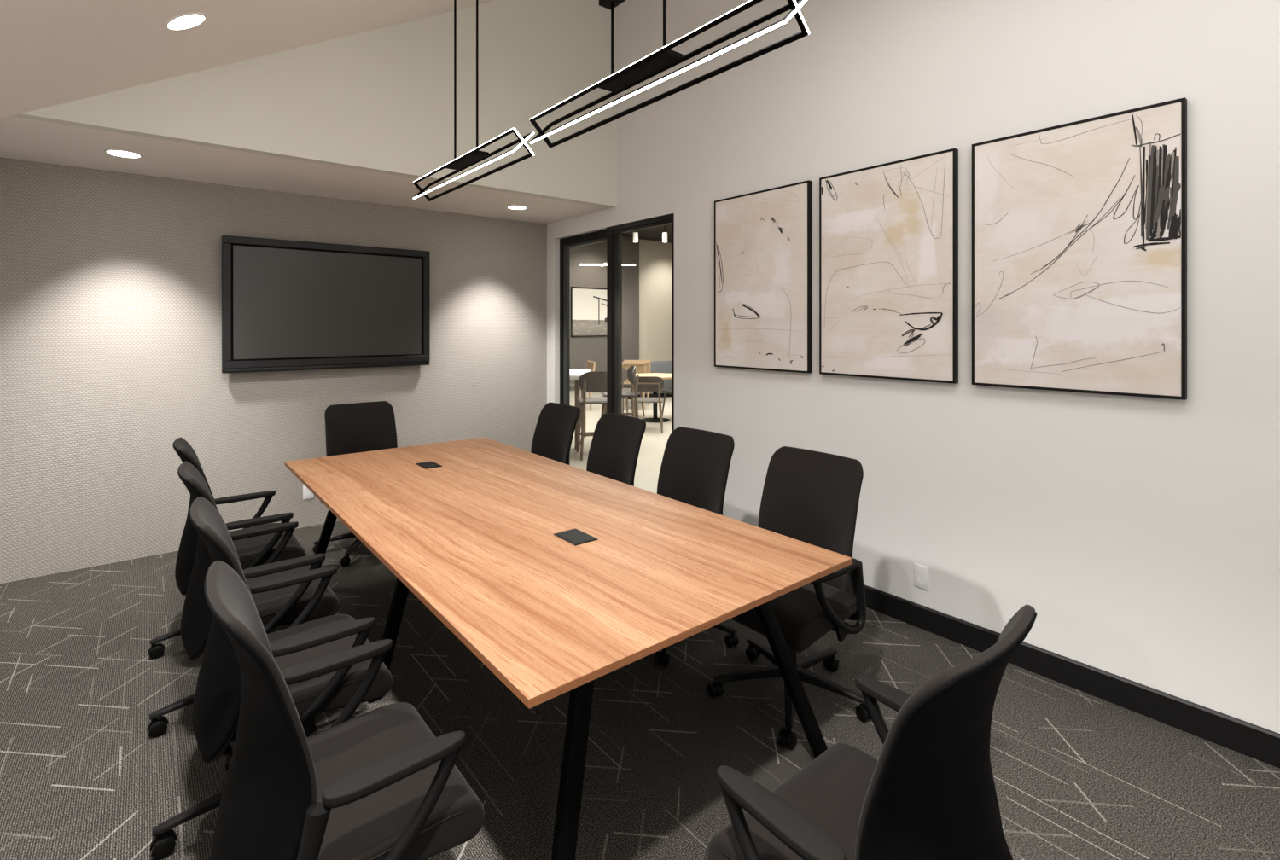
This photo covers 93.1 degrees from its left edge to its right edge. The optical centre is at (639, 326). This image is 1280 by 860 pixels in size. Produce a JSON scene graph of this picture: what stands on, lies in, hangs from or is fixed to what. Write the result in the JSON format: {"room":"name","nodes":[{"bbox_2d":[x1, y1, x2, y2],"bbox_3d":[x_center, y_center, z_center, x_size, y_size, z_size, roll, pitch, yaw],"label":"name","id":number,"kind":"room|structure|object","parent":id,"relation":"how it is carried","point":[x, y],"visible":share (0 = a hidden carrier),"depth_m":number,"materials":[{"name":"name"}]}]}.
{"room":"conference room","nodes":[
{"label":"conference room","id":0,"kind":"room"},
{"bbox_2d":[0,0,496,118],"bbox_3d":[0.349,-1.999,1.137,4.080,2.685,6.720,0,0,-39],"label":"ceiling","id":1,"kind":"structure","parent":0,"point":[53,52],"depth_m":2.74,"materials":[{"name":"paint"}]},
{"bbox_2d":[163,12,207,30],"bbox_3d":[-1.968,-1.321,2.627,0.150,0.086,0.171,0,0,-44],"label":"recessed light","id":2,"kind":"object","parent":1,"relation":"in","point":[185,21],"visible":1,"depth_m":2.62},
{"bbox_2d":[413,0,535,201],"bbox_3d":[-0.870,-1.332,3.008,0.104,1.222,1.213,0,0,-39],"label":"linear pendant","id":3,"kind":"object","parent":1,"relation":"hanging from","point":[474,156],"visible":1,"depth_m":2.91,"materials":[{"name":"black metal"}]},
{"bbox_2d":[529,0,810,148],"bbox_3d":[-0.007,-1.332,1.952,0.104,1.222,1.236,0,0,-39],"label":"linear pendant","id":4,"kind":"object","parent":1,"relation":"hanging from","point":[663,59],"visible":1,"depth_m":1.85,"materials":[{"name":"black metal"}]},
{"bbox_2d":[0,157,546,583],"bbox_3d":[-2.468,0.202,4.706,4.230,2.630,0.120,0,0,-39],"label":"wall","id":5,"kind":"structure","parent":0,"point":[111,282],"depth_m":4.08,"materials":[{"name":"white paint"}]},
{"bbox_2d":[302,484,313,500],"bbox_3d":[-2.512,1.251,4.588,0.070,0.115,0.007,0,0,-39],"label":"wall outlet","id":6,"kind":"object","parent":5,"relation":"attached to","point":[307,494],"visible":0.72,"depth_m":4.58,"materials":[{"name":"white plastic"}]},
{"bbox_2d":[305,487,310,496],"bbox_3d":[-2.510,1.251,4.586,0.033,0.068,0.001,0,0,-39],"label":"receptacle","id":7,"kind":"object","parent":6,"relation":"attached to","point":[307,491],"depth_m":4.58,"materials":[{"name":"white plastic"}]},
{"bbox_2d":[221,235,430,373],"bbox_3d":[-2.349,-0.152,4.666,1.439,0.954,0.090,0,0,-39],"label":"tv","id":8,"kind":"object","parent":5,"relation":"attached to","point":[287,305],"visible":1,"depth_m":4.56,"materials":[{"name":"black plastic"}]},
{"bbox_2d":[0,116,608,224],"bbox_3d":[-2.157,-1.043,4.207,4.080,0.100,1.046,0,0,-39],"label":"ceiling","id":9,"kind":"structure","parent":0,"point":[20,138],"depth_m":3.86,"materials":[{"name":"paint"}]},
{"bbox_2d":[104,149,143,158],"bbox_3d":[-2.969,-0.991,3.486,0.172,0.004,0.172,0,0,-39],"label":"recessed light","id":10,"kind":"object","parent":9,"relation":"in","point":[124,154],"visible":1,"depth_m":3.48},
{"bbox_2d":[506,205,527,209],"bbox_3d":[-1.025,-0.991,5.060,0.172,0.004,0.172,0,0,-39],"label":"recessed light","id":11,"kind":"object","parent":9,"relation":"in","point":[514,207],"visible":1,"depth_m":5.06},
{"bbox_2d":[11,0,616,208],"bbox_3d":[-1.588,-2.113,3.945,3.530,2.240,0.080,0,0,-39],"label":"wall","id":12,"kind":"structure","parent":0,"point":[380,100],"depth_m":3.99,"materials":[{"name":"beige paint"}]},
{"bbox_2d":[570,236,639,390],"bbox_3d":[-2.622,-0.663,13.448,6.590,4.360,0.150,0,0,-39],"label":"wall","id":13,"kind":"structure","parent":0,"point":[583,350],"depth_m":14.76,"materials":[{"name":"paint"}]},
{"bbox_2d":[570,286,606,337],"bbox_3d":[-1.035,-0.338,14.628,1.480,1.170,0.030,0,0,-39],"label":"framed photo","id":14,"kind":"object","parent":13,"relation":"attached to","point":[588,305],"visible":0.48,"depth_m":14.46},
{"bbox_2d":[0,389,1279,859],"bbox_3d":[1.687,1.547,7.381,14.050,0.060,14.700,0,0,-39],"label":"floor","id":15,"kind":"structure","parent":0,"point":[1078,775],"depth_m":2.23,"materials":[{"name":"carpet"}]},
{"bbox_2d":[147,437,306,658],"bbox_3d":[-2.006,1.031,2.954,0.627,0.971,0.640,0,0,-39],"label":"office chair","id":16,"kind":"object","parent":15,"relation":"on","point":[254,551],"visible":0.52,"depth_m":2.83,"materials":[{"name":"black plastic"}]},
{"bbox_2d":[147,461,339,755],"bbox_3d":[-1.582,1.031,2.428,0.628,0.971,0.640,0,0,-40],"label":"office chair","id":17,"kind":"object","parent":15,"relation":"on","point":[281,607],"visible":0.51,"depth_m":2.29,"materials":[{"name":"black plastic"}]},
{"bbox_2d":[149,496,392,859],"bbox_3d":[-1.156,1.031,1.912,0.627,0.971,0.640,0,0,-39],"label":"office chair","id":18,"kind":"object","parent":15,"relation":"on","point":[217,700],"visible":0.64,"depth_m":1.77,"materials":[{"name":"black plastic"}]},
{"bbox_2d":[203,560,484,859],"bbox_3d":[-0.729,1.031,1.383,0.627,0.971,0.640,0,0,-39],"label":"office chair","id":19,"kind":"object","parent":15,"relation":"on","point":[376,784],"visible":1,"depth_m":1.26,"materials":[{"name":"black fabric"}]},
{"bbox_2d":[312,401,397,566],"bbox_3d":[-1.888,1.031,4.165,0.640,0.971,0.627,0,0,-39],"label":"office chair","id":20,"kind":"object","parent":15,"relation":"on","point":[356,427],"visible":0.27,"depth_m":4.26,"materials":[{"name":"black fabric"}]},
{"bbox_2d":[530,401,580,465],"bbox_3d":[-0.672,1.031,4.104,0.628,0.971,0.640,0,0,-40],"label":"office chair","id":21,"kind":"object","parent":15,"relation":"on","point":[556,422],"visible":0.23,"depth_m":4.22,"materials":[{"name":"black fabric"}]},
{"bbox_2d":[284,436,852,859],"bbox_3d":[-0.660,1.145,2.757,1.227,0.744,2.859,0,0,-39],"label":"conference table","id":22,"kind":"object","parent":15,"relation":"on","point":[559,578],"visible":0.87,"depth_m":2.04,"materials":[{"name":"laminate"}]},
{"bbox_2d":[570,369,591,449],"bbox_3d":[-1.250,1.057,7.898,1.150,0.920,1.040,0,0,0],"label":"table","id":23,"kind":"object","parent":15,"relation":"on","point":[574,374],"visible":0.21,"depth_m":7.45,"materials":[{"name":"white laminate"}]},
{"bbox_2d":[570,360,595,411],"bbox_3d":[-1.138,1.081,11.010,0.554,0.873,0.510,0,0,-19],"label":"cane chair","id":24,"kind":"object","parent":15,"relation":"on","point":[590,365],"visible":0.18,"depth_m":10.93,"materials":[{"name":"brown wood"}]},
{"bbox_2d":[576,371,606,459],"bbox_3d":[-0.513,1.018,7.134,0.440,1.002,0.491,0,0,-11],"label":"counter stool","id":25,"kind":"object","parent":15,"relation":"on","point":[593,381],"visible":0.53,"depth_m":6.93,"materials":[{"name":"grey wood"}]},
{"bbox_2d":[582,413,645,486],"bbox_3d":[-0.235,1.031,3.569,0.628,0.971,0.640,0,0,-39],"label":"office chair","id":26,"kind":"object","parent":15,"relation":"on","point":[616,441],"visible":0.27,"depth_m":3.68,"materials":[{"name":"black fabric"}]},
{"bbox_2d":[600,366,639,418],"bbox_3d":[-0.267,1.018,7.805,0.491,1.002,0.440,0,0,-9],"label":"counter stool","id":27,"kind":"object","parent":15,"relation":"on","point":[631,376],"visible":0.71,"depth_m":7.73,"materials":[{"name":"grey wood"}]},
{"bbox_2d":[622,367,645,416],"bbox_3d":[-0.251,1.118,10.228,0.505,0.802,0.470,0,0,41],"label":"cafe chair","id":28,"kind":"object","parent":15,"relation":"on","point":[624,370],"visible":0.32,"depth_m":10.43,"materials":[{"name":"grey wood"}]},
{"bbox_2d":[622,361,645,410],"bbox_3d":[-0.150,1.081,11.139,0.510,0.873,0.554,0,0,-1],"label":"cane chair","id":29,"kind":"object","parent":15,"relation":"on","point":[640,366],"visible":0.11,"depth_m":10.89,"materials":[{"name":"brown wood"}]},
{"bbox_2d":[623,360,650,405],"bbox_3d":[-0.060,1.081,11.820,0.510,0.873,0.554,0,0,-1],"label":"cane chair","id":30,"kind":"object","parent":15,"relation":"on","point":[648,362],"visible":0.23,"depth_m":11.57,"materials":[{"name":"brown wood"}]},
{"bbox_2d":[623,360,671,399],"bbox_3d":[0.453,1.152,13.303,2.000,0.730,0.900,0,0,-27],"label":"banquette","id":31,"kind":"object","parent":15,"relation":"on","point":[665,367],"visible":0.07,"depth_m":13.55,"materials":[{"name":"grey fabric"}]},
{"bbox_2d":[633,372,671,394],"bbox_3d":[0.491,1.242,13.228,2.000,0.350,0.730,0,0,-27],"label":"seat cushion","id":32,"kind":"object","parent":31,"relation":"on","point":[667,383],"depth_m":12.86,"materials":[{"name":"fabric"}]},
{"bbox_2d":[633,376,663,432],"bbox_3d":[0.116,1.118,8.869,0.470,0.802,0.505,0,0,3],"label":"cafe chair","id":33,"kind":"object","parent":15,"relation":"on","point":[645,383],"visible":0.7,"depth_m":8.67,"materials":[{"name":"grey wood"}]},
{"bbox_2d":[635,372,671,422],"bbox_3d":[0.246,1.152,9.754,0.840,0.730,0.840,0,0,-39],"label":"cafe table","id":34,"kind":"object","parent":15,"relation":"on","point":[665,376],"visible":0.45,"depth_m":9.72,"materials":[{"name":"beige wood"}]},
{"bbox_2d":[661,390,671,417],"bbox_3d":[0.674,1.118,9.944,0.505,0.802,0.470,0,0,-31],"label":"cafe chair","id":35,"kind":"object","parent":15,"relation":"on","point":[665,392],"visible":0.06,"depth_m":9.98,"materials":[{"name":"brown wood"}]},
{"bbox_2d":[654,426,738,666],"bbox_3d":[0.195,1.031,3.042,0.627,0.971,0.640,0,0,-40],"label":"office chair","id":36,"kind":"object","parent":15,"relation":"on","point":[695,468],"visible":0.35,"depth_m":3.13,"materials":[{"name":"black fabric"}]},
{"bbox_2d":[707,446,871,750],"bbox_3d":[0.631,1.031,2.508,0.627,0.971,0.640,0,0,-39],"label":"office chair","id":37,"kind":"object","parent":15,"relation":"on","point":[809,497],"visible":0.72,"depth_m":2.47,"materials":[{"name":"black plastic"}]},
{"bbox_2d":[706,605,1036,859],"bbox_3d":[0.510,1.031,1.214,0.640,0.971,0.627,0,0,-39],"label":"office chair","id":38,"kind":"object","parent":15,"relation":"on","point":[929,794],"visible":1,"depth_m":1.07,"materials":[{"name":"black fabric"}]},
{"bbox_2d":[621,223,671,243],"bbox_3d":[2.076,-2.293,10.248,9.820,0.100,11.250,0,0,-39],"label":"ceiling","id":39,"kind":"structure","parent":0,"point":[654,233],"depth_m":14.70,"materials":[{"name":"black paint"}]},
{"bbox_2d":[579,262,635,266],"bbox_3d":[-0.545,-1.622,10.216,0.920,1.242,0.464,0,0,-3],"label":"pendant","id":40,"kind":"object","parent":39,"relation":"hanging from","point":[605,264],"visible":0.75,"depth_m":9.98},
{"bbox_2d":[633,231,638,242],"bbox_3d":[-0.101,-2.063,13.499,0.120,0.368,0.120,0,0,-39],"label":"spotlight","id":41,"kind":"object","parent":39,"relation":"attached to","point":[635,234],"visible":0.93,"depth_m":13.45,"materials":[{"name":"white glass"}]},
{"bbox_2d":[662,225,667,242],"bbox_3d":[0.554,-2.063,13.504,0.120,0.368,0.120,0,0,-39],"label":"pendant light","id":42,"kind":"object","parent":39,"relation":"attached to","point":[664,234],"visible":1,"depth_m":13.46,"materials":[{"name":"white glass"}]},
{"bbox_2d":[639,238,671,360],"bbox_3d":[1.119,-0.663,16.631,3.230,4.360,0.150,0,0,-39],"label":"wall","id":43,"kind":"structure","parent":0,"point":[654,257],"depth_m":15.94,"materials":[{"name":"paint"}]},
{"bbox_2d":[546,0,1279,733],"bbox_3d":[1.632,-0.833,2.911,0.150,4.700,7.846,0,0,-39],"label":"wall","id":44,"kind":"structure","parent":0,"point":[1141,535],"depth_m":2.72,"materials":[{"name":"white paint"}]},
{"bbox_2d":[559,213,674,465],"bbox_3d":[-0.236,0.340,5.175,0.109,2.354,1.681,0,0,-39],"label":"door","id":45,"kind":"structure","parent":44,"relation":"in","point":[612,235],"depth_m":5.14,"materials":[{"name":"black metal"}]},
{"bbox_2d":[714,180,812,372],"bbox_3d":[0.757,-0.288,3.836,0.036,1.125,0.759,0,0,-39],"label":"framed picture","id":46,"kind":"object","parent":44,"relation":"attached to","point":[763,239],"visible":1,"depth_m":3.78},
{"bbox_2d":[819,148,958,383],"bbox_3d":[1.279,-0.288,3.195,0.036,1.125,0.752,0,0,-39],"label":"framed picture","id":47,"kind":"object","parent":44,"relation":"attached to","point":[888,232],"visible":1,"depth_m":3.14},
{"bbox_2d":[913,563,928,590],"bbox_3d":[1.416,1.261,3.051,0.007,0.115,0.070,0,0,-39],"label":"wall outlet","id":48,"kind":"object","parent":44,"relation":"attached to","point":[921,573],"visible":1,"depth_m":3.05,"materials":[{"name":"white plastic"}]},
{"bbox_2d":[917,569,924,584],"bbox_3d":[1.414,1.261,3.050,0.001,0.068,0.033,0,0,-39],"label":"receptacle","id":49,"kind":"object","parent":48,"relation":"attached to","point":[920,572],"depth_m":3.05,"materials":[{"name":"white plastic"}]},
{"bbox_2d":[864,584,1279,768],"bbox_3d":[2.150,1.461,2.146,0.016,0.112,6.005,0,0,-39],"label":"baseboard","id":50,"kind":"structure","parent":44,"relation":"attached to","point":[1243,737],"depth_m":2.46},
{"bbox_2d":[971,97,1186,400],"bbox_3d":[1.802,-0.288,2.555,0.036,1.125,0.752,0,0,-39],"label":"framed picture","id":51,"kind":"object","parent":44,"relation":"attached to","point":[1079,228],"visible":1,"depth_m":2.50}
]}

